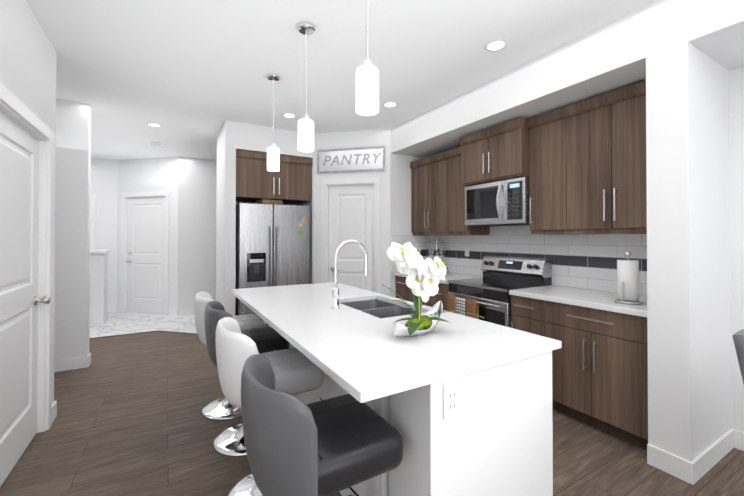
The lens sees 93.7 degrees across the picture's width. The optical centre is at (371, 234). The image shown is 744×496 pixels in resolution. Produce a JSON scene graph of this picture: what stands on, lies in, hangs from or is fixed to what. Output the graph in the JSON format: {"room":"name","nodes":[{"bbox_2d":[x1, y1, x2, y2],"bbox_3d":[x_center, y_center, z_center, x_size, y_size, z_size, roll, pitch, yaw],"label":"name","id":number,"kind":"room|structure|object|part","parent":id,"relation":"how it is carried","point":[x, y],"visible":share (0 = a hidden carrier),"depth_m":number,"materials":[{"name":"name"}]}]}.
{"room":"kitchen","nodes":[
{"label":"kitchen","id":0,"kind":"room"},
{"bbox_2d":[0,0,55,403],"bbox_3d":[-0.718,-0.030,-0.348,0.120,2.800,6.960,0,-1,-31],"label":"wall","id":1,"kind":"structure","parent":0,"point":[27,65],"depth_m":2.18,"materials":[{"name":"white paint"}]},
{"bbox_2d":[0,111,50,486],"bbox_3d":[-2.092,0.354,2.062,0.115,2.053,0.934,0,-1,-31],"label":"closet door","id":2,"kind":"structure","parent":1,"relation":"in","point":[19,190],"depth_m":2.13,"materials":[{"name":"white paint"}]},
{"bbox_2d":[0,82,53,432],"bbox_3d":[-2.125,0.314,2.052,0.138,2.150,1.110,0,-1,-31],"label":"door frame","id":3,"kind":"structure","parent":1,"relation":"attached to","point":[13,107],"depth_m":2.47,"materials":[{"name":"white paint"}]},
{"bbox_2d":[52,306,743,484],"bbox_3d":[-1.140,1.330,1.952,6.400,0.115,11.370,0,-1,-31],"label":"baseboard","id":4,"kind":"structure","parent":1,"relation":"attached to","point":[695,470],"depth_m":2.11,"materials":[{"name":"white paint"}]},
{"bbox_2d":[54,99,90,360],"bbox_3d":[-4.111,-0.003,3.130,2.470,2.800,0.120,0,-1,-31],"label":"wall column","id":5,"kind":"structure","parent":0,"point":[72,234],"depth_m":3.64,"materials":[{"name":"white paint"}]},
{"bbox_2d":[90,253,107,325],"bbox_3d":[-4.470,0.852,5.611,0.300,1.130,0.450,0,-1,-31],"label":"wall","id":6,"kind":"structure","parent":0,"point":[98,288],"depth_m":5.46,"materials":[{"name":"white paint"}]},
{"bbox_2d":[90,249,109,252],"bbox_3d":[-4.470,0.267,5.615,0.360,0.040,0.510,0,-1,-31],"label":"half wall cap","id":7,"kind":"object","parent":6,"relation":"on","point":[101,251],"visible":0.64,"depth_m":5.45,"materials":[{"name":"white paint"}]},
{"bbox_2d":[90,158,116,305],"bbox_3d":[-5.782,0.019,5.894,2.400,2.800,0.120,0,-1,-31],"label":"wall","id":8,"kind":"structure","parent":0,"point":[104,181],"depth_m":6.38,"materials":[{"name":"white paint"}]},
{"bbox_2d":[90,194,94,249],"bbox_3d":[-5.346,0.345,6.068,0.830,2.150,0.018,0,-1,-31],"label":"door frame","id":9,"kind":"structure","parent":8,"relation":"attached to","point":[92,221],"depth_m":6.26,"materials":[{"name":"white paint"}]},
{"bbox_2d":[90,312,196,337],"bbox_3d":[-3.357,1.415,5.699,6.390,0.004,2.640,0,-1,-31],"label":"floor","id":10,"kind":"structure","parent":0,"point":[117,323],"depth_m":5.49,"materials":[{"name":"tile"}]},
{"bbox_2d":[117,156,177,308],"bbox_3d":[-4.053,0.022,6.344,1.344,2.800,0.110,0,0,14],"label":"wall","id":11,"kind":"structure","parent":0,"point":[148,175],"depth_m":6.25,"materials":[{"name":"white paint"}]},
{"bbox_2d":[121,191,169,314],"bbox_3d":[-4.086,0.325,6.341,1.050,2.195,0.128,0,0,14],"label":"door frame","id":12,"kind":"structure","parent":11,"relation":"attached to","point":[124,246],"depth_m":6.39,"materials":[{"name":"white paint"}]},
{"bbox_2d":[126,197,164,313],"bbox_3d":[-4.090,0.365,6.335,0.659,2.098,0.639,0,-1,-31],"label":"entry door","id":13,"kind":"structure","parent":11,"relation":"in","point":[145,261],"depth_m":6.33,"materials":[{"name":"white paint"}]},
{"bbox_2d":[177,156,216,308],"bbox_3d":[-2.083,0.028,6.985,3.160,2.800,0.120,0,-1,-31],"label":"wall","id":14,"kind":"structure","parent":0,"point":[197,188],"depth_m":6.28,"materials":[{"name":"white paint"}]},
{"bbox_2d":[190,291,194,297],"bbox_3d":[-3.209,1.062,6.238,0.070,0.120,0.008,0,-1,-31],"label":"outlet","id":15,"kind":"object","parent":14,"relation":"attached to","point":[192,293],"visible":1,"depth_m":6.23,"materials":[{"name":"white plastic"}]},
{"bbox_2d":[216,120,235,315],"bbox_3d":[-1.946,0.009,4.627,0.120,2.800,0.860,0,-1,-31],"label":"wall","id":16,"kind":"structure","parent":0,"point":[226,209],"depth_m":4.28,"materials":[{"name":"white paint"}]},
{"bbox_2d":[228,232,233,241],"bbox_3d":[-1.722,0.026,4.256,0.070,0.120,0.008,0,-1,-31],"label":"switch","id":17,"kind":"object","parent":16,"relation":"attached to","point":[230,236],"visible":1,"depth_m":4.25,"materials":[{"name":"white plastic"}]},
{"bbox_2d":[236,201,295,204],"bbox_3d":[-0.963,0.017,5.637,2.600,2.800,0.120,0,-1,-31],"label":"wall","id":18,"kind":"structure","parent":0,"point":[255,202],"depth_m":5.11,"materials":[{"name":"white paint"}]},
{"bbox_2d":[236,122,312,158],"bbox_3d":[-1.276,-1.226,4.603,1.000,0.330,0.120,0,-1,-31],"label":"wall","id":19,"kind":"structure","parent":0,"point":[254,138],"depth_m":4.48,"materials":[{"name":"white paint"}]},
{"bbox_2d":[236,150,311,203],"bbox_3d":[-1.406,-0.757,4.819,0.990,0.575,0.659,0,-1,-31],"label":"upper cabinet","id":20,"kind":"object","parent":19,"relation":"attached to","point":[290,182],"visible":0.77,"depth_m":4.56,"materials":[{"name":"brown wood"}]},
{"bbox_2d":[296,158,312,283],"bbox_3d":[-0.974,0.013,5.143,0.080,2.800,0.720,0,-1,-31],"label":"wall","id":21,"kind":"structure","parent":0,"point":[310,203],"depth_m":4.84,"materials":[{"name":"white paint"}]},
{"bbox_2d":[26,0,655,159],"bbox_3d":[-1.198,-1.460,2.189,6.520,0.100,11.800,0,-1,-31],"label":"ceiling","id":22,"kind":"structure","parent":0,"point":[189,76],"depth_m":2.75,"materials":[{"name":"white paint"}]},
{"bbox_2d":[146,123,161,126],"bbox_3d":[-2.756,-1.391,4.416,0.176,0.004,0.176,0,-1,-31],"label":"recessed light","id":23,"kind":"object","parent":22,"relation":"in","point":[154,124],"visible":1,"depth_m":4.39,"materials":[{"name":"white plastic"}]},
{"bbox_2d":[150,142,160,145],"bbox_3d":[-3.267,-1.370,5.264,0.136,0.031,0.136,0,-1,-31],"label":"smoke detector","id":24,"kind":"object","parent":22,"relation":"attached to","point":[155,143],"visible":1,"depth_m":5.23,"materials":[{"name":"white plastic"}]},
{"bbox_2d":[266,74,280,171],"bbox_3d":[-0.875,-0.985,3.095,0.128,0.834,0.128,0,-1,-31],"label":"pendant light","id":25,"kind":"object","parent":22,"relation":"hanging from","point":[273,157],"visible":0.98,"depth_m":3.06,"materials":[{"name":"white glass"}]},
{"bbox_3d":[-0.875,-0.669,3.093,0.109,0.201,0.109,0,-1,-31],"label":"lamp shade","id":26,"kind":"part","parent":25,"relation":"part of","materials":[{"name":"white glass"}]},
{"bbox_2d":[282,113,296,117],"bbox_3d":[-0.966,-1.393,4.079,0.176,0.004,0.176,0,-1,-31],"label":"recessed light","id":27,"kind":"object","parent":22,"relation":"in","point":[288,115],"visible":1,"depth_m":4.07,"materials":[{"name":"white plastic"}]},
{"bbox_2d":[297,22,315,151],"bbox_3d":[-0.449,-0.991,2.372,0.128,0.834,0.128,0,-1,-31],"label":"pendant light","id":28,"kind":"object","parent":22,"relation":"hanging from","point":[305,133],"visible":1,"depth_m":2.34,"materials":[{"name":"white glass"}]},
{"bbox_3d":[-0.449,-0.674,2.370,0.109,0.201,0.109,0,-1,-31],"label":"lamp shade","id":29,"kind":"part","parent":28,"relation":"part of","materials":[{"name":"white glass"}]},
{"bbox_2d":[356,0,378,115],"bbox_3d":[-0.022,-0.997,1.649,0.128,0.834,0.128,0,-1,-31],"label":"pendant light","id":30,"kind":"object","parent":22,"relation":"hanging from","point":[367,88],"visible":1,"depth_m":1.60,"materials":[{"name":"white glass"}]},
{"bbox_3d":[-0.022,-0.680,1.646,0.109,0.201,0.109,0,-1,-31],"label":"lamp shade","id":31,"kind":"part","parent":30,"relation":"part of","materials":[{"name":"white glass"}]},
{"bbox_2d":[382,101,397,107],"bbox_3d":[0.196,-1.396,3.743,0.176,0.004,0.176,0,-1,-31],"label":"recessed light","id":32,"kind":"object","parent":22,"relation":"in","point":[390,104],"visible":1,"depth_m":3.73,"materials":[{"name":"white plastic"}]},
{"bbox_2d":[484,39,508,51],"bbox_3d":[0.921,-1.405,2.591,0.176,0.004,0.176,0,-1,-31],"label":"recessed light","id":33,"kind":"object","parent":22,"relation":"in","point":[495,45],"visible":1,"depth_m":2.59,"materials":[{"name":"white plastic"}]},
{"bbox_2d":[313,129,389,295],"bbox_3d":[-0.277,0.010,4.730,1.079,2.800,0.110,0,0,13],"label":"wall","id":34,"kind":"structure","parent":0,"point":[356,139],"depth_m":4.66,"materials":[{"name":"white paint"}]},
{"bbox_2d":[317,146,384,173],"bbox_3d":[-0.290,-1.001,4.674,0.940,0.320,0.017,0,0,13],"label":"sign","id":35,"kind":"object","parent":34,"relation":"attached to","point":[361,159],"visible":1,"depth_m":4.67,"materials":[{"name":"white wood"}]},
{"bbox_2d":[321,177,380,293],"bbox_3d":[-0.280,0.325,4.719,0.825,2.170,0.128,0,0,13],"label":"door frame","id":36,"kind":"structure","parent":34,"relation":"attached to","point":[327,183],"depth_m":4.69,"materials":[{"name":"white paint"}]},
{"bbox_2d":[329,185,373,291],"bbox_3d":[-0.276,0.365,4.700,0.649,2.073,0.082,0,0,13],"label":"pantry door","id":37,"kind":"structure","parent":34,"relation":"in","point":[351,212],"depth_m":4.71,"materials":[{"name":"white paint"}]},
{"bbox_2d":[0,331,743,495],"bbox_3d":[-1.198,1.430,2.167,6.520,0.080,11.800,0,-1,-31],"label":"floor","id":38,"kind":"structure","parent":0,"point":[130,419],"depth_m":2.29,"materials":[{"name":"brown wood"}]},
{"bbox_2d":[90,330,196,338],"bbox_3d":[-4.001,1.403,4.243,3.803,0.007,0.811,0,-1,-31],"label":"threshold strip","id":39,"kind":"object","parent":38,"relation":"on","point":[145,332],"visible":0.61,"depth_m":4.96,"materials":[{"name":"brown"}]},
{"bbox_2d":[194,291,265,419],"bbox_3d":[-1.148,0.932,2.815,0.509,0.926,0.512,0,-1,-31],"label":"bar stool","id":40,"kind":"object","parent":38,"relation":"on","point":[221,408],"visible":0.31,"depth_m":2.70,"materials":[{"name":"white leather"}]},
{"bbox_3d":[-1.121,0.761,2.844,0.435,0.136,0.410,0,-1,-31],"label":"seat","id":41,"kind":"part","parent":40,"relation":"part of","materials":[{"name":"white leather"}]},
{"bbox_2d":[204,301,289,455],"bbox_3d":[-0.860,0.928,2.381,0.509,0.926,0.512,0,-1,-31],"label":"bar stool","id":42,"kind":"object","parent":38,"relation":"on","point":[229,441],"visible":0.35,"depth_m":2.28,"materials":[{"name":"grey leather"}]},
{"bbox_3d":[-0.833,0.758,2.410,0.435,0.136,0.410,0,-1,-31],"label":"seat","id":43,"kind":"part","parent":42,"relation":"part of","materials":[{"name":"black leather"}]},
{"bbox_2d":[216,317,323,495],"bbox_3d":[-0.558,0.924,1.874,0.509,0.926,0.512,0,-1,-31],"label":"bar stool","id":44,"kind":"object","parent":38,"relation":"on","point":[296,370],"visible":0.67,"depth_m":1.75,"materials":[{"name":"white leather"}]},
{"bbox_3d":[-0.531,0.754,1.903,0.435,0.136,0.410,0,-1,-31],"label":"seat","id":45,"kind":"part","parent":44,"relation":"part of","materials":[{"name":"grey leather"}]},
{"bbox_2d":[235,199,309,321],"bbox_3d":[-1.409,0.475,4.788,0.910,1.870,0.822,0,-1,-31],"label":"fridge","id":46,"kind":"object","parent":38,"relation":"on","point":[272,242],"visible":0.69,"depth_m":4.44,"materials":[{"name":"grey metal"}]},
{"bbox_2d":[241,354,402,495],"bbox_3d":[-0.189,0.919,1.244,0.509,0.926,0.512,0,-1,-31],"label":"bar stool","id":47,"kind":"object","parent":38,"relation":"on","point":[295,446],"visible":1,"depth_m":1.07,"materials":[{"name":"grey leather"}]},
{"bbox_3d":[-0.162,0.749,1.273,0.435,0.136,0.410,0,-1,-31],"label":"seat","id":48,"kind":"part","parent":47,"relation":"part of","materials":[{"name":"black leather"}]},
{"bbox_2d":[263,284,561,495],"bbox_3d":[-0.093,0.949,2.372,0.708,0.885,2.366,0,-1,-31],"label":"kitchen island","id":49,"kind":"object","parent":38,"relation":"on","point":[462,404],"depth_m":1.40,"materials":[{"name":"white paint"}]},
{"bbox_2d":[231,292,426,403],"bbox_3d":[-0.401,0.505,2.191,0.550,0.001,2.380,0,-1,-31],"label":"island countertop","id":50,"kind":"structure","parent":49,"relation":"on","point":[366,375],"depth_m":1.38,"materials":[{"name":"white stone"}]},
{"bbox_2d":[331,240,367,309],"bbox_3d":[-0.123,0.254,2.261,0.268,0.444,0.146,0,-1,-31],"label":"faucet","id":51,"kind":"object","parent":50,"relation":"on","point":[335,291],"depth_m":2.24,"materials":[{"name":"silver metal"}]},
{"bbox_2d":[341,299,421,317],"bbox_3d":[0.042,0.601,2.365,0.430,0.188,0.730,0,-1,-31],"label":"sink","id":52,"kind":"object","parent":50,"relation":"in","point":[380,308],"depth_m":2.52,"materials":[{"name":"silver metal"}]},
{"bbox_2d":[383,242,483,335],"bbox_3d":[0.249,0.252,1.686,0.486,0.436,0.324,0,-1,-31],"label":"orchid arrangement","id":53,"kind":"object","parent":50,"relation":"on","point":[423,277],"visible":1,"depth_m":1.63,"materials":[{"name":"white plant"}]},
{"bbox_3d":[0.224,0.401,1.655,0.337,0.137,0.136,0,-1,-31],"label":"dish","id":54,"kind":"part","parent":53,"relation":"part of","materials":[{"name":"silver metal"}]},
{"bbox_2d":[443,381,458,418],"bbox_3d":[0.280,0.580,1.226,0.073,0.120,0.010,0,-1,-31],"label":"outlet","id":55,"kind":"object","parent":49,"relation":"attached to","point":[450,388],"depth_m":1.22,"materials":[{"name":"white plastic"}]},
{"bbox_2d":[395,276,450,310],"bbox_3d":[0.831,0.969,4.301,0.612,0.876,1.025,0,-1,-31],"label":"base cabinet","id":56,"kind":"object","parent":38,"relation":"on","point":[402,289],"depth_m":4.10,"materials":[{"name":"brown wood"}]},
{"bbox_2d":[394,272,482,283],"bbox_3d":[0.818,0.511,4.292,0.635,0.040,1.016,0,-1,-31],"label":"countertop","id":57,"kind":"structure","parent":56,"relation":"on","point":[454,276],"depth_m":4.09,"materials":[{"name":"white stone"}]},
{"bbox_2d":[428,239,445,256],"bbox_3d":[0.856,0.272,4.618,0.215,0.442,0.236,0,-1,-31],"label":"utensil holder","id":58,"kind":"object","parent":57,"relation":"on","point":[434,252],"visible":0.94,"depth_m":4.58,"materials":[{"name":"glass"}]},
{"bbox_2d":[447,256,551,327],"bbox_3d":[1.237,0.818,3.503,0.709,1.165,0.750,0,-1,-31],"label":"range","id":59,"kind":"object","parent":38,"relation":"on","point":[487,296],"visible":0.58,"depth_m":3.39,"materials":[{"name":"grey metal"}]},
{"bbox_2d":[447,295,455,312],"bbox_3d":[0.819,0.797,3.550,0.037,0.358,0.125,0,-1,-31],"label":"towel","id":60,"kind":"object","parent":59,"relation":"hanging from","point":[451,300],"depth_m":3.54,"materials":[{"name":"brown fabric"}]},
{"bbox_2d":[455,296,466,315],"bbox_3d":[0.885,0.806,3.438,0.037,0.376,0.135,0,-1,-31],"label":"towel","id":61,"kind":"object","parent":59,"relation":"hanging from","point":[460,302],"depth_m":3.43,"materials":[{"name":"white fabric"}]},
{"bbox_2d":[465,298,478,318],"bbox_3d":[0.954,0.800,3.322,0.037,0.368,0.135,0,-1,-31],"label":"towel","id":62,"kind":"object","parent":59,"relation":"hanging from","point":[471,306],"depth_m":3.30,"materials":[{"name":"brown fabric"}]},
{"bbox_2d":[511,296,647,449],"bbox_3d":[1.740,0.957,2.760,0.612,0.876,1.025,0,-1,-31],"label":"base cabinet","id":63,"kind":"object","parent":38,"relation":"on","point":[600,369],"depth_m":2.44,"materials":[{"name":"brown wood"}]},
{"bbox_2d":[510,285,646,319],"bbox_3d":[1.725,0.499,2.755,0.635,0.040,1.025,0,-1,-31],"label":"countertop","id":64,"kind":"structure","parent":63,"relation":"on","point":[581,298],"depth_m":2.66,"materials":[{"name":"white stone"}]},
{"bbox_2d":[615,251,641,304],"bbox_3d":[1.792,0.296,2.441,0.156,0.360,0.156,0,-1,-31],"label":"paper towel holder","id":65,"kind":"object","parent":64,"relation":"on","point":[627,280],"visible":1,"depth_m":2.39,"materials":[{"name":"silver metal"}]},
{"bbox_2d":[732,329,743,383],"bbox_3d":[1.605,0.864,1.100,0.440,1.035,0.578,0,-1,-31],"label":"dining chair","id":66,"kind":"object","parent":38,"relation":"on","point":[738,338],"visible":1,"depth_m":1.22,"materials":[{"name":"grey leather"}]},
{"bbox_2d":[390,129,421,296],"bbox_3d":[0.511,0.010,4.777,0.695,2.800,0.100,0,-1,-31],"label":"wall","id":67,"kind":"structure","parent":0,"point":[400,196],"depth_m":4.64,"materials":[{"name":"white paint"}]},
{"bbox_2d":[391,0,743,157],"bbox_3d":[2.377,-1.255,1.638,0.680,0.320,7.220,0,-1,-31],"label":"ceiling beam","id":68,"kind":"structure","parent":0,"point":[609,57],"depth_m":2.51,"materials":[{"name":"white paint"}]},
{"bbox_2d":[458,117,529,187],"bbox_3d":[1.355,-0.795,3.585,0.452,0.520,0.756,0,-1,-31],"label":"upper cabinet","id":69,"kind":"object","parent":68,"relation":"attached to","point":[499,152],"depth_m":3.39,"materials":[{"name":"brown wood"}]},
{"bbox_2d":[465,176,529,225],"bbox_3d":[1.345,-0.315,3.576,0.474,0.434,0.748,0,-1,-31],"label":"microwave","id":70,"kind":"object","parent":69,"relation":"attached to","point":[502,203],"visible":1,"depth_m":3.40,"materials":[{"name":"grey metal"}]},
{"bbox_2d":[490,66,743,431],"bbox_3d":[1.876,-0.002,3.265,0.120,2.800,10.550,0,-1,-31],"label":"wall","id":71,"kind":"structure","parent":0,"point":[736,123],"depth_m":2.28,"materials":[{"name":"white paint"}]},
{"bbox_2d":[410,148,489,235],"bbox_3d":[0.945,-0.488,4.377,0.352,0.991,1.025,0,-1,-31],"label":"upper cabinet","id":72,"kind":"object","parent":71,"relation":"attached to","point":[437,201],"depth_m":4.25,"materials":[{"name":"brown wood"}]},
{"bbox_2d":[392,234,646,296],"bbox_3d":[1.264,0.242,3.524,0.670,0.487,2.820,0,-1,-31],"label":"backsplash","id":73,"kind":"structure","parent":71,"relation":"attached to","point":[585,261],"depth_m":3.29,"materials":[{"name":"tile"}]},
{"bbox_2d":[465,247,468,255],"bbox_3d":[1.175,0.209,4.313,0.006,0.115,0.070,0,-1,-31],"label":"outlet","id":74,"kind":"object","parent":73,"relation":"attached to","point":[466,251],"visible":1,"depth_m":4.31,"materials":[{"name":"white plastic"}]},
{"bbox_2d":[529,80,646,234],"bbox_3d":[1.852,-0.533,2.839,0.352,1.056,1.027,0,-1,-31],"label":"upper cabinet","id":75,"kind":"object","parent":71,"relation":"attached to","point":[582,165],"depth_m":2.72,"materials":[{"name":"brown wood"}]},
{"bbox_2d":[646,42,731,461],"bbox_3d":[2.078,0.150,2.252,0.800,2.480,0.200,0,-1,-31],"label":"wall","id":76,"kind":"structure","parent":0,"point":[688,259],"depth_m":2.07,"materials":[{"name":"white paint"}]}
]}

